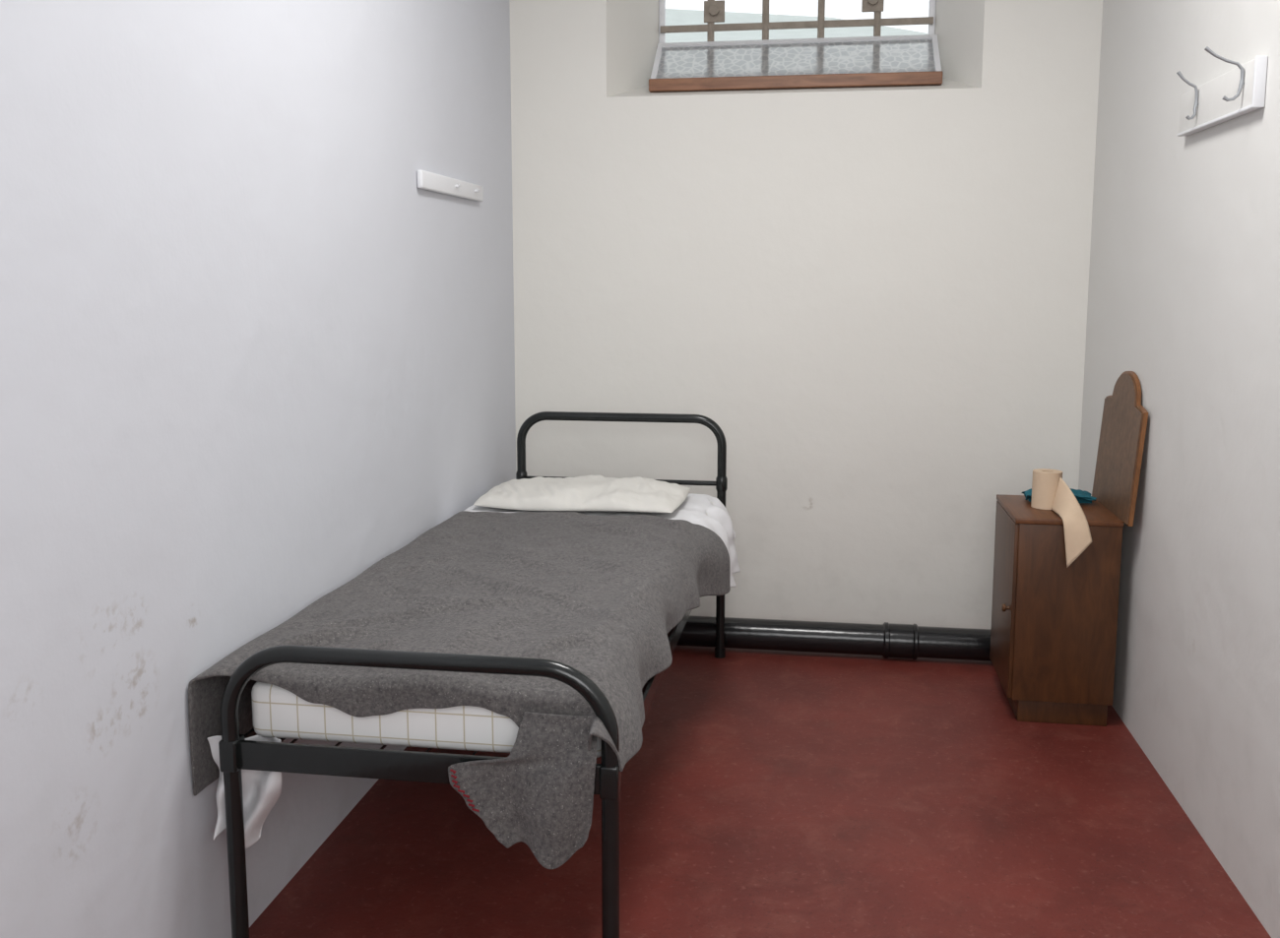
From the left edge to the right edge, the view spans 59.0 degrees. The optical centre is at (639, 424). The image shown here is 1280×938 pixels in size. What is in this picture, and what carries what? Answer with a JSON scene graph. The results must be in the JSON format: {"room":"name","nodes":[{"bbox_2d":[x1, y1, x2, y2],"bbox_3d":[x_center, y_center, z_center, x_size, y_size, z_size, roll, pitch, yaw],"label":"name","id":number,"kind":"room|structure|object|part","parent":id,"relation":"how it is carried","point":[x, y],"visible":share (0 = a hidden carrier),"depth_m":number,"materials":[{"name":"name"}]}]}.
{"room":"prison interior","nodes":[
{"label":"prison interior","id":0,"kind":"room"},
{"bbox_2d":[0,0,515,937],"bbox_3d":[-0.988,-0.385,2.166,0.250,3.000,5.540,1,8,9],"label":"wall","id":1,"kind":"structure","parent":0,"point":[247,361],"depth_m":2.22,"materials":[{"name":"paint"}]},
{"bbox_2d":[416,169,483,201],"bbox_3d":[-0.601,-0.773,3.682,0.036,0.055,0.630,1,8,9],"label":"hook rail","id":2,"kind":"object","parent":1,"relation":"attached to","point":[426,180],"visible":1,"depth_m":3.61,"materials":[{"name":"white wood"}]},
{"bbox_2d":[249,645,1271,937],"bbox_3d":[0.209,1.201,2.187,2.673,0.150,5.540,1,8,9],"label":"floor","id":3,"kind":"structure","parent":0,"point":[765,794],"depth_m":2.84,"materials":[{"name":"red paint"}]},
{"bbox_2d":[218,411,727,937],"bbox_3d":[-0.248,0.539,3.172,0.819,0.904,2.142,1,8,9],"label":"frame","id":4,"kind":"object","parent":3,"relation":"on","point":[236,754],"visible":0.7,"depth_m":2.15,"materials":[{"name":"black paint"}]},
{"bbox_3d":[-0.422,0.772,2.167,0.789,0.704,0.061,1,8,9],"label":"footboard","id":5,"kind":"part","parent":4,"relation":"part of","materials":[{"name":"black paint"}]},
{"bbox_2d":[251,501,712,758],"bbox_3d":[-0.248,0.439,3.161,0.741,0.118,2.035,1,8,9],"label":"mattress","id":6,"kind":"object","parent":4,"relation":"on","point":[277,712],"visible":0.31,"depth_m":2.18,"materials":[{"name":"white fabric"}]},
{"bbox_2d":[207,493,740,848],"bbox_3d":[-0.255,0.548,3.143,0.952,0.366,2.077,1,8,9],"label":"sheet","id":7,"kind":"object","parent":6,"relation":"on","point":[261,790],"visible":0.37,"depth_m":2.27,"materials":[{"name":"fabric"}]},
{"bbox_2d":[188,511,730,869],"bbox_3d":[-0.328,0.533,2.892,0.926,0.343,1.646,2,8,11],"label":"blanket","id":8,"kind":"object","parent":7,"relation":"on","point":[602,598],"visible":0.96,"depth_m":2.41,"materials":[{"name":"grey fabric"}]},
{"bbox_2d":[473,474,690,512],"bbox_3d":[-0.189,0.228,3.882,0.695,0.083,0.416,1,8,9],"label":"pillow","id":9,"kind":"object","parent":7,"relation":"on","point":[590,492],"visible":1,"depth_m":3.76,"materials":[{"name":"fabric"}]},
{"bbox_3d":[-0.072,0.405,4.198,0.789,0.904,0.042,1,8,9],"label":"headboard","id":10,"kind":"part","parent":4,"relation":"part of","materials":[{"name":"black paint"}]},
{"bbox_2d":[676,615,991,661],"bbox_3d":[0.534,0.789,4.240,2.169,0.132,0.131,1,8,9],"label":"pipe","id":11,"kind":"object","parent":3,"relation":"on","point":[887,640],"visible":0.58,"depth_m":4.16,"materials":[{"name":"black metal"}]},
{"bbox_2d":[989,371,1148,726],"bbox_3d":[1.355,0.375,3.655,0.387,1.104,0.450,1,8,9],"label":"bedside cabinet","id":12,"kind":"object","parent":3,"relation":"on","point":[1055,625],"visible":0.98,"depth_m":3.52,"materials":[{"name":"brown wood"}]},
{"bbox_3d":[1.195,0.561,3.719,0.012,0.560,0.378,1,8,9],"label":"door","id":13,"kind":"part","parent":12,"relation":"part of","materials":[{"name":"brown wood"}]},
{"bbox_3d":[1.155,0.579,3.580,0.023,0.026,0.025,1,8,9],"label":"knob","id":14,"kind":"part","parent":12,"relation":"part of","materials":[{"name":"brown wood"}]},
{"bbox_2d":[1022,488,1096,503],"bbox_3d":[1.385,0.231,3.741,0.229,0.042,0.143,1,8,9],"label":"washcloth","id":15,"kind":"object","parent":12,"relation":"on","point":[1084,496],"visible":0.34,"depth_m":3.71,"materials":[{"name":"teal fabric"}]},
{"bbox_2d":[1030,468,1091,568],"bbox_3d":[1.319,0.292,3.562,0.090,0.264,0.276,-1,8,-6],"label":"toilet roll","id":16,"kind":"object","parent":12,"relation":"on","point":[1050,491],"visible":1,"depth_m":3.53,"materials":[{"name":"paper"}]},
{"bbox_3d":[1.515,0.055,3.587,0.039,0.436,0.438,1,8,9],"label":"panel","id":17,"kind":"part","parent":12,"relation":"part of","materials":[{"name":"brown wood"}]},
{"bbox_2d":[509,0,1102,629],"bbox_3d":[0.604,-0.692,4.500,2.173,3.000,0.400,1,8,9],"label":"wall","id":18,"kind":"structure","parent":0,"point":[876,297],"depth_m":4.33,"materials":[{"name":"paint"}]},
{"bbox_2d":[648,70,942,92],"bbox_3d":[0.581,-1.303,4.305,1.102,0.049,0.045,1,8,9],"label":"window sill","id":19,"kind":"structure","parent":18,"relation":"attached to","point":[934,78],"depth_m":4.28,"materials":[{"name":"brown wood"}]},
{"bbox_2d":[650,34,941,78],"bbox_3d":[0.600,-1.418,4.411,1.098,0.208,0.246,1,8,9],"label":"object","id":20,"kind":"object","parent":18,"relation":"attached to","point":[920,52],"visible":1,"depth_m":4.42,"materials":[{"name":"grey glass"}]},
{"bbox_2d":[660,0,933,41],"bbox_3d":[0.615,-1.683,4.503,1.080,0.575,0.060,1,8,9],"label":"security bars","id":21,"kind":"object","parent":18,"relation":"attached to","point":[714,11],"visible":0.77,"depth_m":4.52,"materials":[{"name":"paint"}]},
{"bbox_2d":[664,0,929,43],"bbox_3d":[0.622,-1.688,4.543,1.060,0.555,0.004,1,8,9],"label":"pane","id":22,"kind":"object","parent":18,"relation":"attached to","point":[677,12],"visible":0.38,"depth_m":4.55,"materials":[{"name":"clear glass"}]},
{"bbox_2d":[658,0,936,43],"bbox_3d":[0.622,-1.688,4.544,1.100,0.595,0.030,1,8,9],"label":"frame","id":23,"kind":"object","parent":18,"relation":"attached to","point":[662,3],"visible":0.05,"depth_m":4.61,"materials":[{"name":"white"}]},
{"bbox_2d":[1078,0,1279,937],"bbox_3d":[1.407,-0.337,1.797,0.250,3.000,5.540,1,8,9],"label":"wall","id":24,"kind":"structure","parent":0,"point":[1184,289],"depth_m":2.92,"materials":[{"name":"paint"}]},
{"bbox_2d":[1176,46,1268,136],"bbox_3d":[1.387,-0.823,2.806,0.112,0.150,0.545,1,8,9],"label":"hook rail","id":25,"kind":"object","parent":24,"relation":"attached to","point":[1241,91],"visible":1,"depth_m":2.72,"materials":[{"name":"paint"}]}
]}

